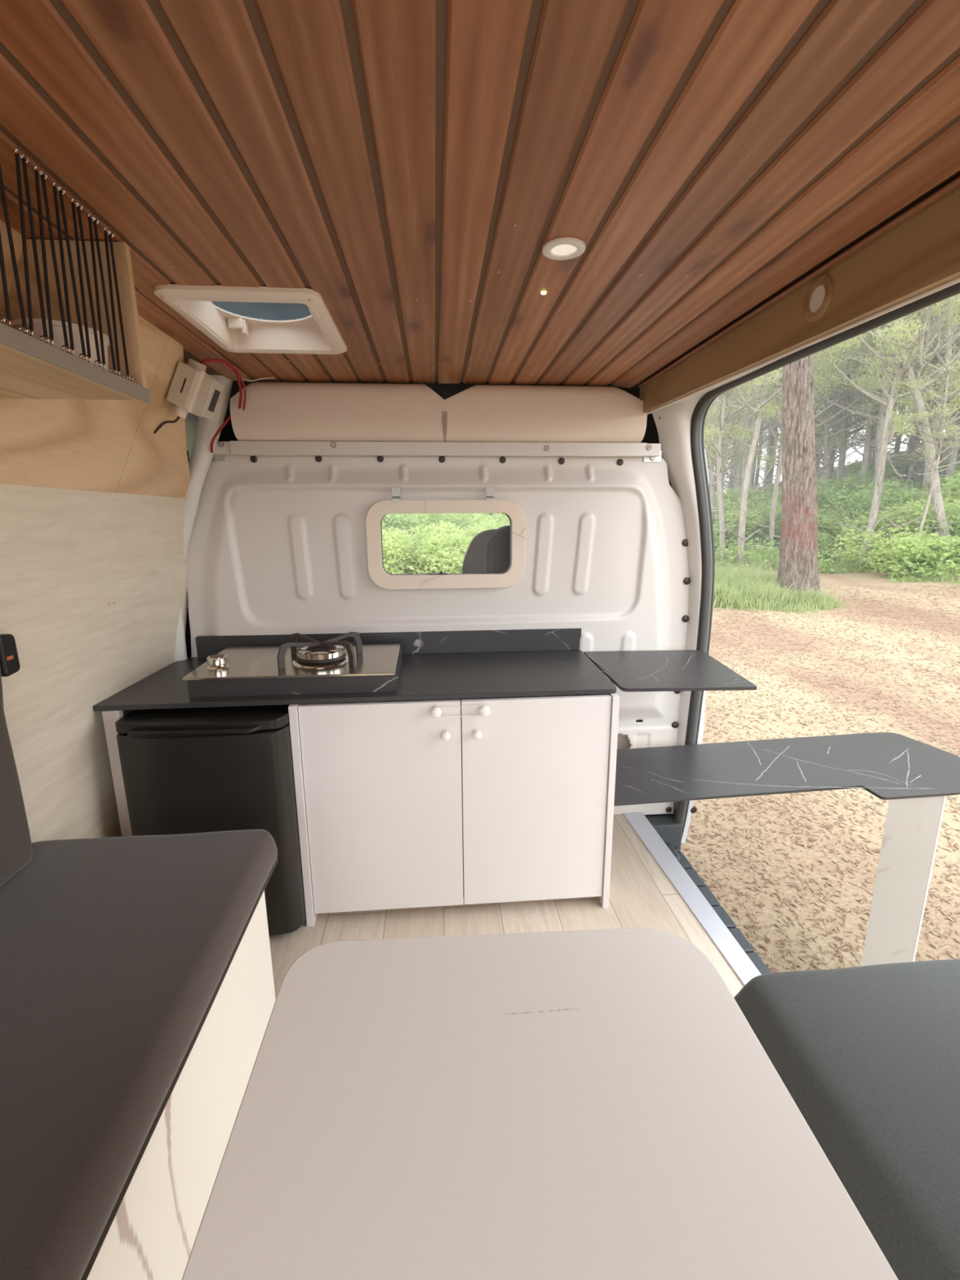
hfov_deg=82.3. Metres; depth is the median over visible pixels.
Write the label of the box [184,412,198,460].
trim
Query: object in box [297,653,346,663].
burner
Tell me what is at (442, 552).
shrub
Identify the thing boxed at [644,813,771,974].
trim
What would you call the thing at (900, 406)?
pine tree
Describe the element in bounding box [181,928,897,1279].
dining table
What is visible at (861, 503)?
shrub
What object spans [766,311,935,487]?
pine tree
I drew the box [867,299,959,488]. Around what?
pine tree
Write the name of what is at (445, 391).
trim
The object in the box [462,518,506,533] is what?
shrub
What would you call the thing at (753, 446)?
pine tree
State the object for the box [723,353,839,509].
pine tree
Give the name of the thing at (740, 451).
pine tree
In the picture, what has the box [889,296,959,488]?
pine tree
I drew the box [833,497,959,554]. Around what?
shrub
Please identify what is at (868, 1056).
seat cushion
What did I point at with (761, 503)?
shrub
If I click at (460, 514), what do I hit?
shrub
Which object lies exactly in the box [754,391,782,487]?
pine tree
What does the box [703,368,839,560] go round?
pine tree
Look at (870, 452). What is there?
pine tree
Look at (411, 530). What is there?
shrub
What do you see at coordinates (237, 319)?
ceiling vent
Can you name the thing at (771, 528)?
pine tree
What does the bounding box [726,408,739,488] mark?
pine tree
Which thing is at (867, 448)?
pine tree
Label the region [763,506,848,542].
shrub
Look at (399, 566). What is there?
undergrowth
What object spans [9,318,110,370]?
plastic tub
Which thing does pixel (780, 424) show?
pine tree
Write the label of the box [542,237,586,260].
recessed light
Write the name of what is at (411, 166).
ceiling
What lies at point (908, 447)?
pine tree
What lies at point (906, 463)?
shrub
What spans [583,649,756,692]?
shelf
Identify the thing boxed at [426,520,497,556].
shrub
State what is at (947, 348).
pine tree
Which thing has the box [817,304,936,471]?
pine tree
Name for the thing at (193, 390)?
switch box
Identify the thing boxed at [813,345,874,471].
pine tree
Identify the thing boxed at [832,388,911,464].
pine tree
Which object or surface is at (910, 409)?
pine tree
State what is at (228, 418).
cable
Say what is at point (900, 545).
shrub
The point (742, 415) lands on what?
pine tree
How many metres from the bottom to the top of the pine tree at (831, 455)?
12.480 m
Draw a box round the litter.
[681,584,959,973]
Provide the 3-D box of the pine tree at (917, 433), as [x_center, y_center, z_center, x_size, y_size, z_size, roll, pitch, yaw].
[15.790,-12.311,19.689,7.168,13.806,8.078,1,13,6]
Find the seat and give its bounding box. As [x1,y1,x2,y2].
[461,524,509,573]
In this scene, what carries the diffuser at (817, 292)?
attached to the ceiling light at (819, 295)
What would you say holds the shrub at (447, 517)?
on the ground
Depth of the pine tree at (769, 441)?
27.74 m
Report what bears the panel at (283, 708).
in the mini fridge
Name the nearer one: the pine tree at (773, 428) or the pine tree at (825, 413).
the pine tree at (825, 413)
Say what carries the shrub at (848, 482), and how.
on the ground
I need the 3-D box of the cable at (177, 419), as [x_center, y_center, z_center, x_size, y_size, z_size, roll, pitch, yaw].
[-0.692,-0.476,1.213,0.059,0.044,0.012,-9,15,-34]
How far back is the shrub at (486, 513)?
16.30 m
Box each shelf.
[0,142,151,402]
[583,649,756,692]
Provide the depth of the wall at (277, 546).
1.60 m
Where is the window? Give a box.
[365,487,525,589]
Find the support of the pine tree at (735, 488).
on the ground
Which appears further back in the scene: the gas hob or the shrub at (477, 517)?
the shrub at (477, 517)
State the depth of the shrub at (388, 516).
13.03 m
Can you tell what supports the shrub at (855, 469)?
on the ground
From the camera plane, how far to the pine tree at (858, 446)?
23.27 m
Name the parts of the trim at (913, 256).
edge trim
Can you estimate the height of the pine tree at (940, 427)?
5.078 m
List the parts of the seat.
backrest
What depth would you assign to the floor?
1.38 m
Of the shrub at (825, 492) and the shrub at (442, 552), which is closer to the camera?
the shrub at (442, 552)
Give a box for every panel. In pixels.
[102,710,132,836]
[124,704,289,723]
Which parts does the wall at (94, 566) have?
oak panel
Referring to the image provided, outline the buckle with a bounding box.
[0,634,20,676]
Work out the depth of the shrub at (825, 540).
15.26 m
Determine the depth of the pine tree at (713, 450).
16.52 m
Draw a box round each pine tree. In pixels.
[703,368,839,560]
[703,395,755,476]
[703,395,768,479]
[703,400,740,481]
[704,392,781,517]
[705,382,782,462]
[705,382,818,488]
[706,327,877,566]
[711,337,874,552]
[713,387,778,493]
[713,437,738,494]
[714,427,768,491]
[718,381,781,488]
[720,385,766,491]
[721,358,818,489]
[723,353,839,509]
[723,378,782,502]
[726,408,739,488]
[742,372,782,494]
[752,396,773,485]
[754,377,858,471]
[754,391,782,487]
[756,337,937,482]
[757,400,782,484]
[760,424,782,481]
[761,330,879,474]
[761,366,864,475]
[764,355,915,479]
[765,403,782,484]
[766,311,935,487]
[766,320,910,478]
[775,317,942,488]
[775,354,821,594]
[812,303,959,489]
[813,296,959,567]
[813,302,956,452]
[813,308,959,506]
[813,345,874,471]
[816,294,959,538]
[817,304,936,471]
[830,307,959,462]
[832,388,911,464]
[845,296,959,491]
[853,386,899,462]
[853,401,924,452]
[856,306,959,478]
[857,300,959,476]
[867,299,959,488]
[879,295,959,420]
[884,337,959,570]
[885,317,959,457]
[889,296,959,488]
[896,330,954,440]
[901,362,930,454]
[911,293,959,362]
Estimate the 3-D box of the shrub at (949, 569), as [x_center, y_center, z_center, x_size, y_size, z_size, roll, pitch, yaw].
[11.624,-2.304,13.048,2.801,1.452,7.658,9,15,36]
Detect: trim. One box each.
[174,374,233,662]
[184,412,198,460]
[185,379,671,657]
[622,812,760,986]
[638,175,959,414]
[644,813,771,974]
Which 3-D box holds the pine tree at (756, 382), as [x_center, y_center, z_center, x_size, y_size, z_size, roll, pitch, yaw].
[13.627,-11.954,27.715,5.045,12.392,5.212,-4,13,-18]
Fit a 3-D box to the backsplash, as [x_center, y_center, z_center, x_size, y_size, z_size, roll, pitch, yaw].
[-0.257,0.009,1.643,1.137,0.068,0.012,-1,13,-4]
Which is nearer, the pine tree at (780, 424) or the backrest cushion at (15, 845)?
the backrest cushion at (15, 845)
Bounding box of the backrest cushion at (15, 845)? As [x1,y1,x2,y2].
[0,667,32,886]
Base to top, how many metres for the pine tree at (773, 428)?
12.512 m
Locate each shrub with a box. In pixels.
[382,513,433,535]
[382,526,471,573]
[382,533,455,573]
[383,524,472,571]
[383,525,429,554]
[384,513,435,536]
[389,513,475,533]
[411,512,491,528]
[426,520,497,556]
[437,517,497,529]
[444,522,498,546]
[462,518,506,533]
[464,512,510,528]
[479,512,504,519]
[712,498,735,534]
[712,508,780,547]
[712,512,737,546]
[712,526,726,546]
[713,486,778,507]
[714,488,766,502]
[716,494,782,537]
[724,506,824,546]
[747,486,782,507]
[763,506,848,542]
[767,488,853,513]
[777,486,862,524]
[817,466,859,483]
[817,469,874,492]
[817,469,888,486]
[817,470,909,515]
[817,508,867,540]
[817,531,861,560]
[823,480,928,532]
[827,471,914,486]
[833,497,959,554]
[833,525,959,574]
[834,457,906,483]
[869,474,958,508]
[884,448,959,483]
[884,452,959,487]
[894,504,959,547]
[903,469,959,517]
[929,492,959,506]
[937,459,959,487]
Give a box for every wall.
[0,220,190,843]
[186,440,690,815]
[673,352,793,404]
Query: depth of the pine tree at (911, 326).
13.09 m
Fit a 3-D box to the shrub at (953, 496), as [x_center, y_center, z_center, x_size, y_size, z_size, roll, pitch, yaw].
[13.043,-3.385,14.341,2.418,1.302,2.743,-7,14,-28]
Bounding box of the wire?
[232,373,274,381]
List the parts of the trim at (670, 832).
corner plate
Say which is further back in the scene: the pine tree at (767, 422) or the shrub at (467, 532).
the pine tree at (767, 422)
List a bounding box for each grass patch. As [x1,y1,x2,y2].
[712,558,831,612]
[760,597,820,614]
[773,585,857,611]
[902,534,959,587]
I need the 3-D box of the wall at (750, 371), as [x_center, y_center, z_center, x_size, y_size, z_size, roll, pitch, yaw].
[0.696,0.174,0.513,0.260,1.590,2.310,-1,13,-4]
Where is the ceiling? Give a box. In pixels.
[0,0,959,387]
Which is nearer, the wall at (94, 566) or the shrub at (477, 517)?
the wall at (94, 566)
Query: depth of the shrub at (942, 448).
19.94 m
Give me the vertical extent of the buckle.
0.070 m
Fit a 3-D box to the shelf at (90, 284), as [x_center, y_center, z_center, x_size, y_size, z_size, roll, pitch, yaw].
[-0.527,-0.272,0.035,0.246,0.198,1.470,-1,13,-4]
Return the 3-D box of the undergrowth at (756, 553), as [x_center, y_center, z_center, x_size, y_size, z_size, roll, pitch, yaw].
[13.795,-5.826,20.290,21.492,5.302,25.128,-10,16,-36]
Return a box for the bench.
[86,890,275,1279]
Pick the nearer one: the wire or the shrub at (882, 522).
the wire
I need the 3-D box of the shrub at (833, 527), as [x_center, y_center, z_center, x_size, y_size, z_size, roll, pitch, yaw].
[11.334,-3.430,16.884,2.997,1.206,2.873,2,13,11]
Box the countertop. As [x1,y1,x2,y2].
[93,627,616,711]
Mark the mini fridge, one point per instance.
(211, 769)
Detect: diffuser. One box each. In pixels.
[551,244,577,255]
[809,284,825,313]
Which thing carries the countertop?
on the base cabinet
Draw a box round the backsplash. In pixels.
[195,627,581,659]
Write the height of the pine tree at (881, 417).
10.007 m
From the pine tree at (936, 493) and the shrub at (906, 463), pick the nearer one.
the pine tree at (936, 493)
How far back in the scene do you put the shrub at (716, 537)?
15.99 m
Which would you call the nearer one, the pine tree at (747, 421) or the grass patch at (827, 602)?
the grass patch at (827, 602)
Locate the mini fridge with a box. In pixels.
[115,704,306,935]
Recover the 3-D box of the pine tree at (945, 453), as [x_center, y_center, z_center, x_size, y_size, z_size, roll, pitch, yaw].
[14.894,-8.803,17.067,6.734,13.060,7.406,-5,13,-19]
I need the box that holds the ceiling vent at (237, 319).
[153,284,346,354]
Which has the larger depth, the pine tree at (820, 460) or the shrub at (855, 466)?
the pine tree at (820, 460)
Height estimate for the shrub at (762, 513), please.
1.504 m
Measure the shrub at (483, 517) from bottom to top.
1.129 m
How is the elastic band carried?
attached to the base cabinet
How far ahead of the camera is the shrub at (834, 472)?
22.78 m
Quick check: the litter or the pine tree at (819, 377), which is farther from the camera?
the pine tree at (819, 377)
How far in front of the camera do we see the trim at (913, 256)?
0.77 m
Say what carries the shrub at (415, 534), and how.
on the ground
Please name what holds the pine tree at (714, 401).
on the ground
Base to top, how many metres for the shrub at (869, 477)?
1.160 m
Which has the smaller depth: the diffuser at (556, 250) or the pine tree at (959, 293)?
the diffuser at (556, 250)
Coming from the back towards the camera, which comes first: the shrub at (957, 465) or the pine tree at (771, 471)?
the pine tree at (771, 471)
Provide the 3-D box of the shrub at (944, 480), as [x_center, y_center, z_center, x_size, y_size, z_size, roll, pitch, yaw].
[13.881,-4.223,16.859,2.656,1.562,3.279,-11,16,-40]
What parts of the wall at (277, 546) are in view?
head rail, panel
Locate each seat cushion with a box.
[0,829,278,1279]
[733,958,959,1279]
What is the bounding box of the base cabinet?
[288,693,619,926]
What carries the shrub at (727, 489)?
on the ground
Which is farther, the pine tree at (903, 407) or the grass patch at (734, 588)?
the pine tree at (903, 407)
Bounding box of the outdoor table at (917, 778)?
[613,732,959,966]
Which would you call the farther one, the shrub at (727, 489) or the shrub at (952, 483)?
the shrub at (727, 489)
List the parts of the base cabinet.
panel, door, knob, knob, knob, knob, door, panel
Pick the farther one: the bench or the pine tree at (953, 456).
the pine tree at (953, 456)
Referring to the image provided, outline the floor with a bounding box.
[269,813,743,998]
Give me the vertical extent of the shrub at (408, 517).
1.270 m
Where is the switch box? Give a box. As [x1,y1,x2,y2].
[165,358,224,420]
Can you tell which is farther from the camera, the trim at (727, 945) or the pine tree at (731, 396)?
the pine tree at (731, 396)
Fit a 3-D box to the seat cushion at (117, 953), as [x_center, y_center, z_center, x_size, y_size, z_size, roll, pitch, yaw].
[-0.555,0.571,0.266,0.463,0.073,1.602,-1,13,-4]
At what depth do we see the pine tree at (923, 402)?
36.77 m
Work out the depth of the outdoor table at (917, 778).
1.52 m
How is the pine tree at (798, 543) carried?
on the ground
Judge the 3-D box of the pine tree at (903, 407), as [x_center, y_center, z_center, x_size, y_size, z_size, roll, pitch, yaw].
[17.820,-11.855,22.455,6.030,11.873,5.977,-10,16,-38]
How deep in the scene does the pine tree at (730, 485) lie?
31.54 m
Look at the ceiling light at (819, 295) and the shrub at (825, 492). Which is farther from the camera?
the shrub at (825, 492)
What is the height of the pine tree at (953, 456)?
12.513 m
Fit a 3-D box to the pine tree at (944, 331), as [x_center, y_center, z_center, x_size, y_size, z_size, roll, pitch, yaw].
[20.357,-12.749,24.109,7.343,13.747,8.052,-4,13,-15]
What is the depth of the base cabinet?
1.32 m
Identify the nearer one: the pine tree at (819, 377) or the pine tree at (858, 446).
the pine tree at (858, 446)
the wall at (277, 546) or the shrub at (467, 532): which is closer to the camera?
the wall at (277, 546)
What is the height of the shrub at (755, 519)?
1.425 m
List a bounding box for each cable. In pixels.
[153,416,180,434]
[200,359,246,409]
[210,414,231,453]
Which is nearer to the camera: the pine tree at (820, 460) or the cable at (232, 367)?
the cable at (232, 367)
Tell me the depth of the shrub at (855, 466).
21.24 m
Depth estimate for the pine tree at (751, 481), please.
26.00 m
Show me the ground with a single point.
(854, 580)
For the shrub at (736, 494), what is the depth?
21.85 m
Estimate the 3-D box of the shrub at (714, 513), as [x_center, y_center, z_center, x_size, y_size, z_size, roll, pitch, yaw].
[7.253,-3.785,18.677,3.254,1.418,3.691,-3,13,-10]
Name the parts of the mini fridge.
handle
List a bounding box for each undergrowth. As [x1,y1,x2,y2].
[385,559,460,573]
[713,448,959,582]
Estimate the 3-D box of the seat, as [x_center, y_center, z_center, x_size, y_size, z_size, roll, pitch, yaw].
[0.173,0.028,2.425,0.519,1.052,0.520,-1,13,-4]
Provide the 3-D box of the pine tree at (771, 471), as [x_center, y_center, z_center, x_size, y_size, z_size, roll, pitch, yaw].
[17.605,-15.028,30.974,6.460,12.196,6.245,-12,17,-42]
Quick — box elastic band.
[428,705,490,717]
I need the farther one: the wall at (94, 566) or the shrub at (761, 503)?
the shrub at (761, 503)
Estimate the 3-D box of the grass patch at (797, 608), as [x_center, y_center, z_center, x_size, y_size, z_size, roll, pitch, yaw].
[5.008,-0.605,9.085,0.980,0.218,1.204,-1,13,-4]
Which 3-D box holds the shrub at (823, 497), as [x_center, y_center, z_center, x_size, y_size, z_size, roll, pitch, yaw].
[11.850,-4.519,19.066,3.188,1.479,2.582,3,13,13]
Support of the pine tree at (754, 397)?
on the ground
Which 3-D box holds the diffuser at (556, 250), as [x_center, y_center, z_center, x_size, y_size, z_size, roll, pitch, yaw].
[0.115,-0.535,0.750,0.036,0.002,0.036,-9,15,-35]
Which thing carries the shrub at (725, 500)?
on the ground
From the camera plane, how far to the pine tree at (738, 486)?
26.64 m
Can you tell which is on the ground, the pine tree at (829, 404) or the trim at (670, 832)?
the pine tree at (829, 404)
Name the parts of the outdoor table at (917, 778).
leg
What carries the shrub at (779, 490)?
on the ground
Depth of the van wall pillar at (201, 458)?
1.46 m
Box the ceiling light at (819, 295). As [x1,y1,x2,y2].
[803,275,833,322]
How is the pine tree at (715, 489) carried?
on the ground
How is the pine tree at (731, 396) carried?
on the ground
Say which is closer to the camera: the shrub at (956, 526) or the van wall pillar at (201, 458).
the van wall pillar at (201, 458)
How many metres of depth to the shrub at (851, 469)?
20.97 m
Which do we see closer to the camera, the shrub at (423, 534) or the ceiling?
the ceiling
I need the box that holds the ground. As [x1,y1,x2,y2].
[680,450,959,973]
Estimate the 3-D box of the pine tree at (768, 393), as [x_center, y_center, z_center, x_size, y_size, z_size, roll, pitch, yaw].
[10.181,-9.578,19.280,5.476,11.357,5.296,-1,13,-4]
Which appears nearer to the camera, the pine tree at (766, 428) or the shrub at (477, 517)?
the shrub at (477, 517)
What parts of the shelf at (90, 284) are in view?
elastic cord, elastic cord, elastic cord, elastic cord, elastic cord, elastic cord, elastic cord, board, elastic cord, panel, elastic cord, elastic cord, elastic cord, elastic cord, elastic cord, elastic cord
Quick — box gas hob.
[182,631,402,697]
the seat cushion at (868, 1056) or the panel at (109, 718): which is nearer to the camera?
the seat cushion at (868, 1056)

